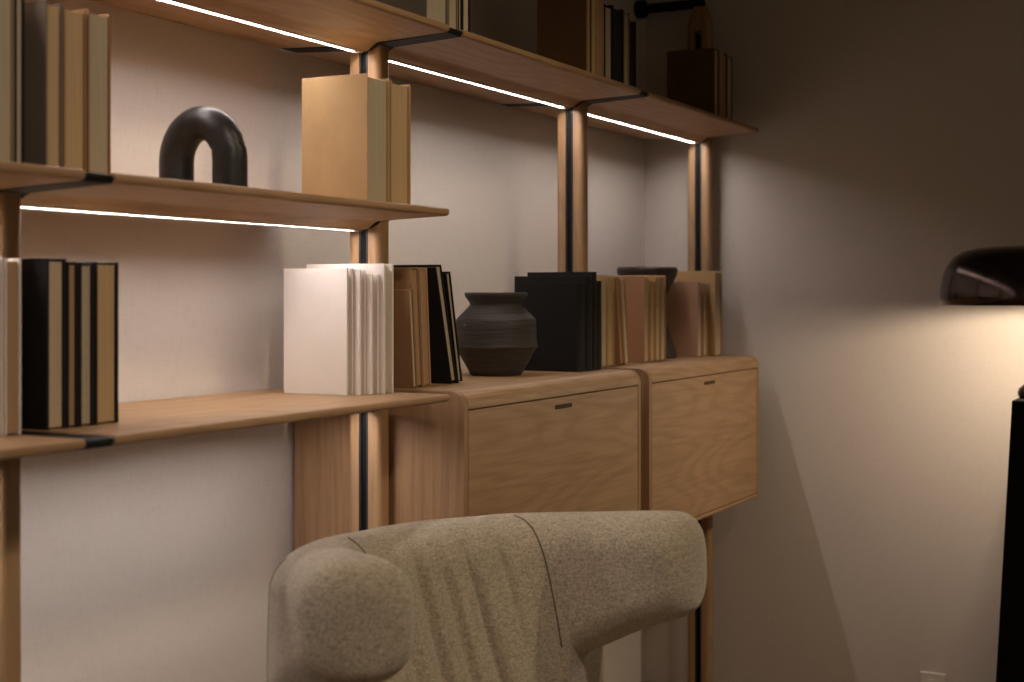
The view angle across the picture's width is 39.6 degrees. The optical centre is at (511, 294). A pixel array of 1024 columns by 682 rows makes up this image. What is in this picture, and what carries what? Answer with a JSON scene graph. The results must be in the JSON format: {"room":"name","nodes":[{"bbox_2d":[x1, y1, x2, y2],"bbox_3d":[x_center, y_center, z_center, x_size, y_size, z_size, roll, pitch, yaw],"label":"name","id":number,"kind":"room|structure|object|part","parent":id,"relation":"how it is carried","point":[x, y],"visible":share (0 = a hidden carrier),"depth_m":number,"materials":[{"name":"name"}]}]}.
{"room":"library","nodes":[
{"label":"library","id":0,"kind":"room"},
{"bbox_2d":[21,0,644,681],"bbox_3d":[-1.014,-0.096,1.809,0.100,2.600,6.163,0,0,28],"label":"wall","id":1,"kind":"structure","parent":0,"point":[154,560],"depth_m":2.61,"materials":[{"name":"white paint"}]},
{"bbox_2d":[645,0,1023,681],"bbox_3d":[2.388,-0.096,3.449,4.405,2.600,0.100,0,0,28],"label":"wall","id":2,"kind":"structure","parent":0,"point":[887,148],"depth_m":4.11,"materials":[{"name":"white paint"}]},
{"bbox_2d":[920,671,945,681],"bbox_3d":[1.189,1.125,4.016,0.070,0.114,0.009,0,0,28],"label":"wall outlet","id":3,"kind":"object","parent":2,"relation":"attached to","point":[924,676],"visible":1,"depth_m":4.01,"materials":[{"name":"white plastic"}]},
{"bbox_3d":[0.937,1.254,0.787,4.505,0.100,6.163,0,0,28],"label":"floor","id":4,"kind":"structure","parent":0,"visible":0},
{"bbox_2d":[0,172,113,681],"bbox_3d":[-0.694,0.150,1.888,0.393,2.108,0.056,0,0,28],"label":"post","id":5,"kind":"object","parent":4,"relation":"on","point":[10,198],"visible":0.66,"depth_m":1.86,"materials":[{"name":"brown wood"}]},
{"bbox_2d":[21,388,448,445],"bbox_3d":[-0.479,0.198,2.281,0.383,0.038,0.847,0,0,28],"label":"shelf board","id":6,"kind":"object","parent":5,"relation":"attached to","point":[148,420],"visible":0.81,"depth_m":2.20,"materials":[{"name":"brown wood"}]},
{"bbox_2d":[21,258,65,429],"bbox_3d":[-0.673,0.066,1.930,0.150,0.228,0.036,0,0,28],"label":"book","id":7,"kind":"object","parent":6,"relation":"on","point":[43,280],"visible":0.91,"depth_m":1.89,"materials":[{"name":"black paper"}]},
{"bbox_2d":[66,262,77,427],"bbox_3d":[-0.659,0.068,1.956,0.150,0.224,0.021,0,0,28],"label":"book","id":8,"kind":"object","parent":6,"relation":"on","point":[71,267],"visible":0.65,"depth_m":1.93,"materials":[{"name":"beige paper"}]},
{"bbox_2d":[78,263,93,426],"bbox_3d":[-0.647,0.068,1.979,0.150,0.223,0.029,0,0,28],"label":"book","id":9,"kind":"object","parent":6,"relation":"on","point":[85,270],"visible":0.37,"depth_m":1.95,"materials":[{"name":"beige paper"}]},
{"bbox_2d":[78,262,117,424],"bbox_3d":[-0.630,0.067,2.013,0.150,0.225,0.045,0,0,28],"label":"book","id":10,"kind":"object","parent":6,"relation":"on","point":[105,273],"visible":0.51,"depth_m":1.99,"materials":[{"name":"beige paper"}]},
{"bbox_2d":[284,268,352,394],"bbox_3d":[-0.352,0.066,2.573,0.142,0.227,0.020,0,0,28],"label":"book","id":11,"kind":"object","parent":6,"relation":"on","point":[318,302],"visible":1,"depth_m":2.56,"materials":[{"name":"white paper"}]},
{"bbox_2d":[306,263,393,393],"bbox_3d":[-0.301,0.061,2.627,0.175,0.236,0.032,0,0,28],"label":"book","id":12,"kind":"object","parent":6,"relation":"on","point":[385,271],"visible":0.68,"depth_m":2.60,"materials":[{"name":"white paper"}]},
{"bbox_2d":[353,269,365,394],"bbox_3d":[-0.334,0.067,2.586,0.150,0.225,0.018,0,0,28],"label":"book","id":13,"kind":"object","parent":6,"relation":"on","point":[359,275],"visible":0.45,"depth_m":2.55,"materials":[{"name":"white paper"}]},
{"bbox_2d":[366,274,378,394],"bbox_3d":[-0.313,0.071,2.600,0.150,0.217,0.024,0,0,28],"label":"book","id":14,"kind":"object","parent":6,"relation":"on","point":[372,280],"visible":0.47,"depth_m":2.56,"materials":[{"name":"white paper"}]},
{"bbox_2d":[89,0,448,53],"bbox_3d":[-0.479,-0.469,2.281,0.383,0.038,0.847,0,0,28],"label":"shelf board","id":15,"kind":"object","parent":5,"relation":"attached to","point":[354,26],"visible":1,"depth_m":2.42,"materials":[{"name":"brown wood"}]},
{"bbox_2d":[375,0,447,24],"bbox_3d":[-0.189,-0.613,2.609,0.120,0.250,0.076,0,0,28],"label":"book","id":16,"kind":"object","parent":15,"relation":"on","point":[437,10],"visible":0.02,"depth_m":2.58,"materials":[{"name":"beige paper"}]},
{"bbox_2d":[283,27,461,532],"bbox_3d":[-0.276,0.150,2.685,0.393,2.108,0.056,0,0,28],"label":"post","id":17,"kind":"object","parent":4,"relation":"on","point":[369,431],"visible":0.23,"depth_m":2.66,"materials":[{"name":"brown wood"}]},
{"bbox_2d":[21,173,448,230],"bbox_3d":[-0.479,-0.137,2.281,0.383,0.038,0.847,0,0,28],"label":"shelf board","id":18,"kind":"object","parent":17,"relation":"attached to","point":[134,195],"visible":0.83,"depth_m":2.15,"materials":[{"name":"brown wood"}]},
{"bbox_2d":[25,0,61,166],"bbox_3d":[-0.675,-0.273,1.927,0.150,0.234,0.030,0,0,28],"label":"book","id":19,"kind":"object","parent":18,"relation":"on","point":[43,21],"visible":0.46,"depth_m":1.89,"materials":[{"name":"black paper"}]},
{"bbox_2d":[62,5,85,171],"bbox_3d":[-0.658,-0.273,1.961,0.150,0.233,0.041,0,0,28],"label":"book","id":20,"kind":"object","parent":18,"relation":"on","point":[73,22],"visible":0.35,"depth_m":1.93,"materials":[{"name":"beige paper"}]},
{"bbox_2d":[74,9,110,172],"bbox_3d":[-0.636,-0.274,2.002,0.150,0.236,0.043,0,0,28],"label":"book","id":21,"kind":"object","parent":18,"relation":"on","point":[98,27],"visible":0.23,"depth_m":1.97,"materials":[{"name":"beige paper"}]},
{"bbox_2d":[159,106,247,186],"bbox_3d":[-0.477,-0.224,2.198,0.148,0.136,0.054,0,0,20],"label":"sculpture","id":22,"kind":"object","parent":18,"relation":"on","point":[183,136],"visible":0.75,"depth_m":2.17,"materials":[{"name":"black ceramic"}]},
{"bbox_2d":[302,73,389,201],"bbox_3d":[-0.297,-0.270,2.527,0.142,0.228,0.072,0,0,28],"label":"book","id":23,"kind":"object","parent":18,"relation":"on","point":[346,118],"visible":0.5,"depth_m":2.50,"materials":[{"name":"beige paper"}]},
{"bbox_2d":[390,80,410,203],"bbox_3d":[-0.262,-0.270,2.593,0.142,0.227,0.066,0,0,28],"label":"book","id":24,"kind":"object","parent":18,"relation":"on","point":[400,95],"visible":0.23,"depth_m":2.57,"materials":[{"name":"beige paper"}]},
{"bbox_3d":[-0.276,0.202,2.668,0.021,1.976,0.008,0,0,28],"label":"channel rail","id":25,"kind":"part","parent":17,"relation":"part of","materials":[{"name":"black metal"}]},
{"bbox_2d":[295,369,640,549],"bbox_3d":[-0.061,0.385,3.079,0.384,0.414,0.847,0,0,28],"label":"upper cabinet","id":26,"kind":"object","parent":17,"relation":"attached to","point":[530,441],"visible":0.4,"depth_m":2.78,"materials":[{"name":"brown wood"}]},
{"bbox_3d":[-0.254,0.385,2.710,0.384,0.414,0.016,0,0,28],"label":"panel","id":27,"kind":"part","parent":26,"relation":"part of","materials":[{"name":"brown wood"}]},
{"bbox_2d":[394,289,417,387],"bbox_3d":[-0.244,0.084,2.727,0.130,0.188,0.032,0,0,28],"label":"book","id":28,"kind":"object","parent":26,"relation":"on","point":[405,362],"visible":0.47,"depth_m":2.70,"materials":[{"name":"brown paper"}]},
{"bbox_2d":[394,267,422,387],"bbox_3d":[-0.257,0.063,2.759,0.170,0.230,0.046,0,0,28],"label":"book","id":29,"kind":"object","parent":26,"relation":"on","point":[404,277],"visible":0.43,"depth_m":2.72,"materials":[{"name":"brown paper"}]},
{"bbox_2d":[418,268,430,386],"bbox_3d":[-0.233,0.063,2.782,0.150,0.230,0.043,0,0,28],"label":"book","id":30,"kind":"object","parent":26,"relation":"on","point":[423,284],"visible":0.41,"depth_m":2.75,"materials":[{"name":"beige paper"}]},
{"bbox_2d":[394,264,456,383],"bbox_3d":[-0.201,0.059,2.855,0.160,0.237,0.084,0,0,28],"label":"book","id":31,"kind":"object","parent":26,"relation":"on","point":[442,363],"visible":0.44,"depth_m":2.82,"materials":[{"name":"black paper"}]},
{"bbox_2d":[442,271,461,382],"bbox_3d":[-0.186,0.066,2.883,0.160,0.224,0.066,0,0,28],"label":"book","id":32,"kind":"object","parent":26,"relation":"on","point":[446,274],"visible":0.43,"depth_m":2.84,"materials":[{"name":"black paper"}]},
{"bbox_2d":[456,292,537,375],"bbox_3d":[-0.035,0.086,3.149,0.184,0.183,0.184,0,0,28],"label":"vase","id":33,"kind":"object","parent":26,"relation":"on","point":[497,336],"visible":0.98,"depth_m":3.08,"materials":[{"name":"ceramic"}]},
{"bbox_3d":[-0.061,0.203,3.079,0.384,0.050,0.815,0,0,28],"label":"panel","id":34,"kind":"part","parent":26,"relation":"part of","materials":[{"name":"brown wood"}]},
{"bbox_2d":[519,283,584,371],"bbox_3d":[0.095,0.075,3.324,0.155,0.206,0.044,0,0,28],"label":"book","id":35,"kind":"object","parent":26,"relation":"on","point":[558,309],"visible":0.91,"depth_m":3.29,"materials":[{"name":"black paper"}]},
{"bbox_3d":[0.100,0.396,2.994,0.018,0.362,0.811,0,0,28],"label":"door","id":36,"kind":"part","parent":26,"relation":"part of","materials":[{"name":"brown wood"}]},
{"bbox_2d":[515,276,591,370],"bbox_3d":[0.099,0.067,3.371,0.192,0.222,0.036,0,0,28],"label":"book","id":37,"kind":"object","parent":26,"relation":"on","point":[587,280],"visible":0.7,"depth_m":3.33,"materials":[{"name":"black paper"}]},
{"bbox_2d":[527,272,596,369],"bbox_3d":[0.120,0.062,3.395,0.177,0.232,0.021,0,0,28],"label":"book","id":38,"kind":"object","parent":26,"relation":"on","point":[593,274],"visible":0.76,"depth_m":3.35,"materials":[{"name":"black paper"}]},
{"bbox_2d":[597,281,600,369],"bbox_3d":[0.143,0.072,3.412,0.152,0.211,0.027,0,0,28],"label":"book","id":39,"kind":"object","parent":26,"relation":"on","point":[598,282],"visible":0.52,"depth_m":3.37,"materials":[{"name":"black paper"}]},
{"bbox_3d":[0.132,0.385,3.447,0.384,0.414,0.016,0,0,28],"label":"panel","id":40,"kind":"part","parent":26,"relation":"part of","materials":[{"name":"brown wood"}]},
{"bbox_2d":[299,30,640,108],"bbox_3d":[-0.061,-0.469,3.079,0.383,0.038,0.847,0,0,28],"label":"shelf board","id":41,"kind":"object","parent":17,"relation":"attached to","point":[470,64],"visible":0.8,"depth_m":3.01,"materials":[{"name":"brown wood"}]},
{"bbox_2d":[448,0,457,29],"bbox_3d":[-0.161,-0.613,2.661,0.120,0.250,0.036,0,0,28],"label":"book","id":42,"kind":"object","parent":41,"relation":"on","point":[452,4],"visible":0.02,"depth_m":2.64,"materials":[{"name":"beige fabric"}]},
{"bbox_2d":[458,0,461,29],"bbox_3d":[-0.149,-0.608,2.684,0.120,0.240,0.015,0,0,28],"label":"book","id":43,"kind":"object","parent":41,"relation":"on","point":[459,1],"visible":0.02,"depth_m":2.66,"materials":[{"name":"paper"}]},
{"bbox_2d":[462,0,469,31],"bbox_3d":[-0.138,-0.613,2.705,0.120,0.250,0.029,0,0,28],"label":"book","id":44,"kind":"object","parent":41,"relation":"on","point":[465,3],"visible":0.02,"depth_m":2.69,"materials":[{"name":"beige paper"}]},
{"bbox_2d":[537,0,591,72],"bbox_3d":[0.117,-0.606,3.196,0.125,0.235,0.029,0,0,28],"label":"book","id":45,"kind":"object","parent":41,"relation":"on","point":[564,27],"visible":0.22,"depth_m":3.18,"materials":[{"name":"brown paper"}]},
{"bbox_2d":[592,0,596,73],"bbox_3d":[0.130,-0.601,3.223,0.125,0.225,0.029,0,0,28],"label":"book","id":46,"kind":"object","parent":41,"relation":"on","point":[594,2],"visible":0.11,"depth_m":3.20,"materials":[{"name":"brown paper"}]},
{"bbox_2d":[597,0,603,76],"bbox_3d":[0.146,-0.593,3.253,0.125,0.210,0.036,0,0,28],"label":"book","id":47,"kind":"object","parent":41,"relation":"on","point":[600,3],"visible":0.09,"depth_m":3.23,"materials":[{"name":"brown paper"}]},
{"bbox_2d":[604,4,611,78],"bbox_3d":[0.167,-0.576,3.293,0.125,0.176,0.042,0,0,28],"label":"book","id":48,"kind":"object","parent":41,"relation":"on","point":[607,10],"visible":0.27,"depth_m":3.27,"materials":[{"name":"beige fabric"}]},
{"bbox_2d":[606,5,622,82],"bbox_3d":[0.192,-0.579,3.341,0.125,0.182,0.061,0,0,28],"label":"book","id":49,"kind":"object","parent":41,"relation":"on","point":[617,15],"visible":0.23,"depth_m":3.32,"materials":[{"name":"black paper"}]},
{"bbox_2d":[623,11,628,84],"bbox_3d":[0.216,-0.578,3.386,0.125,0.180,0.032,0,0,28],"label":"book","id":50,"kind":"object","parent":41,"relation":"on","point":[625,15],"visible":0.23,"depth_m":3.37,"materials":[{"name":"paper"}]},
{"bbox_2d":[629,19,635,86],"bbox_3d":[0.233,-0.571,3.420,0.125,0.166,0.036,0,0,28],"label":"book","id":51,"kind":"object","parent":41,"relation":"on","point":[632,25],"visible":0.26,"depth_m":3.40,"materials":[{"name":"black paper"}]},
{"bbox_2d":[267,510,706,681],"bbox_3d":[0.038,0.776,2.065,0.772,0.858,0.704,0,0,-40],"label":"armchair","id":52,"kind":"object","parent":4,"relation":"on","point":[539,596],"visible":1,"depth_m":2.22,"materials":[{"name":"fabric"}]},
{"bbox_2d":[502,91,647,271],"bbox_3d":[0.142,0.150,3.482,0.393,2.108,0.056,0,0,28],"label":"post","id":53,"kind":"object","parent":4,"relation":"on","point":[572,122],"visible":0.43,"depth_m":3.46,"materials":[{"name":"brown wood"}]},
{"bbox_3d":[0.141,0.202,3.465,0.021,1.976,0.008,0,0,28],"label":"channel rail","id":54,"kind":"part","parent":53,"relation":"part of","materials":[{"name":"black metal"}]},
{"bbox_2d":[514,92,758,143],"bbox_3d":[0.357,-0.469,3.876,0.383,0.038,0.847,0,0,28],"label":"shelf board","id":55,"kind":"object","parent":53,"relation":"attached to","point":[653,116],"visible":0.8,"depth_m":3.81,"materials":[{"name":"brown wood"}]},
{"bbox_2d":[667,48,718,114],"bbox_3d":[0.500,-0.583,3.947,0.142,0.190,0.036,0,0,28],"label":"book","id":56,"kind":"object","parent":55,"relation":"on","point":[692,74],"visible":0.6,"depth_m":3.93,"materials":[{"name":"brown paper"}]},
{"bbox_2d":[719,50,726,117],"bbox_3d":[0.525,-0.583,3.995,0.142,0.189,0.065,0,0,28],"label":"book","id":57,"kind":"object","parent":55,"relation":"on","point":[722,57],"visible":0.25,"depth_m":3.98,"materials":[{"name":"black paper"}]},
{"bbox_2d":[727,55,732,119],"bbox_3d":[0.553,-0.582,4.048,0.142,0.187,0.043,0,0,28],"label":"book","id":58,"kind":"object","parent":55,"relation":"on","point":[729,59],"visible":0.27,"depth_m":4.03,"materials":[{"name":"brown paper"}]},
{"bbox_2d":[601,355,758,520],"bbox_3d":[0.357,0.385,3.876,0.384,0.414,0.847,0,0,28],"label":"upper cabinet","id":59,"kind":"object","parent":53,"relation":"attached to","point":[700,415],"visible":0.48,"depth_m":3.73,"materials":[{"name":"brown wood"}]},
{"bbox_2d":[597,275,607,367],"bbox_3d":[0.164,0.065,3.524,0.145,0.227,0.036,0,0,28],"label":"book","id":60,"kind":"object","parent":59,"relation":"on","point":[603,278],"visible":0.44,"depth_m":3.50,"materials":[{"name":"brown paper"}]},
{"bbox_2d":[608,276,613,366],"bbox_3d":[0.182,0.066,3.558,0.145,0.224,0.038,0,0,28],"label":"book","id":61,"kind":"object","parent":59,"relation":"on","point":[610,278],"visible":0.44,"depth_m":3.54,"materials":[{"name":"brown paper"}]},
{"bbox_2d":[614,276,624,364],"bbox_3d":[0.208,0.065,3.609,0.145,0.226,0.060,0,0,28],"label":"book","id":62,"kind":"object","parent":59,"relation":"on","point":[619,357],"visible":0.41,"depth_m":3.58,"materials":[{"name":"beige paper"}]},
{"bbox_2d":[620,277,629,364],"bbox_3d":[0.223,0.066,3.636,0.145,0.224,0.062,0,0,28],"label":"book","id":63,"kind":"object","parent":59,"relation":"on","point":[622,279],"visible":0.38,"depth_m":3.61,"materials":[{"name":"beige paper"}]},
{"bbox_3d":[0.164,0.385,3.508,0.384,0.414,0.016,0,0,28],"label":"panel","id":64,"kind":"part","parent":59,"relation":"part of","materials":[{"name":"brown wood"}]},
{"bbox_2d":[620,276,649,362],"bbox_3d":[0.279,0.065,3.771,0.170,0.227,0.036,0,0,28],"label":"book","id":65,"kind":"object","parent":59,"relation":"on","point":[637,287],"visible":0.43,"depth_m":3.73,"materials":[{"name":"paper"}]},
{"bbox_2d":[617,267,677,358],"bbox_3d":[0.383,0.050,4.029,0.172,0.256,0.172,0,0,28],"label":"footed bowl","id":66,"kind":"object","parent":59,"relation":"on","point":[670,272],"visible":0.3,"depth_m":3.97,"materials":[{"name":"brown wood"}]},
{"bbox_2d":[639,275,665,360],"bbox_3d":[0.345,0.063,3.869,0.145,0.230,0.034,0,0,28],"label":"book","id":67,"kind":"object","parent":59,"relation":"on","point":[663,278],"visible":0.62,"depth_m":3.85,"materials":[{"name":"brown paper"}]},
{"bbox_2d":[650,280,655,361],"bbox_3d":[0.310,0.070,3.803,0.145,0.216,0.036,0,0,28],"label":"book","id":68,"kind":"object","parent":59,"relation":"on","point":[652,282],"visible":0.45,"depth_m":3.78,"materials":[{"name":"brown paper"}]},
{"bbox_2d":[650,276,660,360],"bbox_3d":[0.328,0.064,3.837,0.145,0.229,0.034,0,0,28],"label":"book","id":69,"kind":"object","parent":59,"relation":"on","point":[657,278],"visible":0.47,"depth_m":3.81,"materials":[{"name":"brown paper"}]},
{"bbox_3d":[0.356,0.203,3.876,0.384,0.050,0.815,0,0,28],"label":"panel","id":70,"kind":"part","parent":59,"relation":"part of","materials":[{"name":"brown wood"}]},
{"bbox_2d":[666,281,701,356],"bbox_3d":[0.479,0.070,4.104,0.135,0.216,0.036,0,0,28],"label":"book","id":71,"kind":"object","parent":59,"relation":"on","point":[684,298],"visible":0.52,"depth_m":4.08,"materials":[{"name":"paper"}]},
{"bbox_2d":[676,271,721,355],"bbox_3d":[0.548,0.054,4.181,0.125,0.247,0.058,0,0,28],"label":"book","id":72,"kind":"object","parent":59,"relation":"on","point":[714,278],"visible":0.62,"depth_m":4.15,"materials":[{"name":"brown paper"}]},
{"bbox_3d":[0.518,0.396,3.791,0.018,0.362,0.811,0,0,28],"label":"door","id":73,"kind":"part","parent":59,"relation":"part of","materials":[{"name":"brown wood"}]},
{"bbox_2d":[702,282,707,355],"bbox_3d":[0.501,0.071,4.145,0.135,0.214,0.036,0,0,28],"label":"book","id":74,"kind":"object","parent":59,"relation":"on","point":[704,284],"visible":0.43,"depth_m":4.13,"materials":[{"name":"paper"}]},
{"bbox_3d":[0.356,0.586,3.876,0.384,0.012,0.815,0,0,28],"label":"panel","id":75,"kind":"part","parent":59,"relation":"part of","materials":[{"name":"brown wood"}]},
{"bbox_3d":[0.549,0.385,4.244,0.384,0.414,0.016,0,0,28],"label":"panel","id":76,"kind":"part","parent":59,"relation":"part of","materials":[{"name":"brown wood"}]},
{"bbox_2d":[634,0,719,681],"bbox_3d":[0.534,0.150,4.293,0.336,2.108,0.056,0,0,28],"label":"post","id":77,"kind":"object","parent":4,"relation":"on","point":[700,26],"visible":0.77,"depth_m":4.26,"materials":[{"name":"brown wood"}]},
{"bbox_3d":[0.486,-0.876,4.318,0.205,0.030,0.030,0,0,28],"label":"wall rod","id":78,"kind":"part","parent":77,"relation":"part of","materials":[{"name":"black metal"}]},
{"bbox_3d":[0.559,0.202,4.262,0.021,1.976,0.008,0,0,28],"label":"channel rail","id":79,"kind":"part","parent":77,"relation":"part of","materials":[{"name":"black metal"}]},
{"bbox_2d":[996,398,1023,681],"bbox_3d":[1.548,0.731,3.536,0.615,0.946,0.480,0,0,28],"label":"pedestal","id":80,"kind":"object","parent":4,"relation":"on","point":[1010,655],"visible":0.93,"depth_m":3.46,"materials":[{"name":"black paint"}]},
{"bbox_2d":[939,246,1023,398],"bbox_3d":[1.308,0.068,3.548,0.464,0.380,0.464,0,0,28],"label":"dome lamp","id":81,"kind":"object","parent":80,"relation":"on","point":[988,276],"visible":1,"depth_m":3.42,"materials":[{"name":"brown metal"}]},
{"bbox_3d":[1.308,-0.048,3.548,0.464,0.148,0.464,0,0,28],"label":"lamp shade","id":82,"kind":"part","parent":81,"relation":"part of","materials":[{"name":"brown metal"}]},
{"bbox_3d":[-1.179,0.150,1.126,0.240,2.108,0.056,0,0,28],"label":"post","id":83,"kind":"object","parent":4,"relation":"on","visible":0},
{"bbox_2d":[0,161,85,188],"bbox_3d":[-0.896,-0.137,1.484,0.383,0.038,0.847,0,0,28],"label":"shelf board","id":84,"kind":"object","parent":83,"relation":"attached to","point":[12,174],"visible":1,"depth_m":1.73,"materials":[{"name":"brown wood"}]},
{"bbox_2d":[0,0,13,161],"bbox_3d":[-0.709,-0.276,1.820,0.150,0.240,0.046,0,0,28],"label":"book","id":85,"kind":"object","parent":84,"relation":"on","point":[6,6],"visible":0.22,"depth_m":1.80,"materials":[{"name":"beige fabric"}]},
{"bbox_2d":[14,0,24,162],"bbox_3d":[-0.694,-0.274,1.849,0.150,0.236,0.016,0,0,28],"label":"book","id":86,"kind":"object","parent":84,"relation":"on","point":[19,5],"visible":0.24,"depth_m":1.82,"materials":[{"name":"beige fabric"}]},
{"bbox_2d":[0,434,85,460],"bbox_3d":[-0.896,0.198,1.484,0.383,0.038,0.847,0,0,28],"label":"shelf board","id":87,"kind":"object","parent":83,"relation":"attached to","point":[12,446],"visible":1,"depth_m":1.73,"materials":[{"name":"brown wood"}]},
{"bbox_2d":[0,256,2,436],"bbox_3d":[-0.715,0.066,1.819,0.150,0.228,0.027,0,0,28],"label":"book","id":88,"kind":"object","parent":87,"relation":"on","point":[1,257],"visible":1,"depth_m":1.79,"materials":[{"name":"white paper"}]},
{"bbox_2d":[3,258,20,435],"bbox_3d":[-0.701,0.067,1.846,0.150,0.226,0.027,0,0,28],"label":"book","id":89,"kind":"object","parent":87,"relation":"on","point":[11,267],"visible":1,"depth_m":1.82,"materials":[{"name":"white paper"}]}
]}

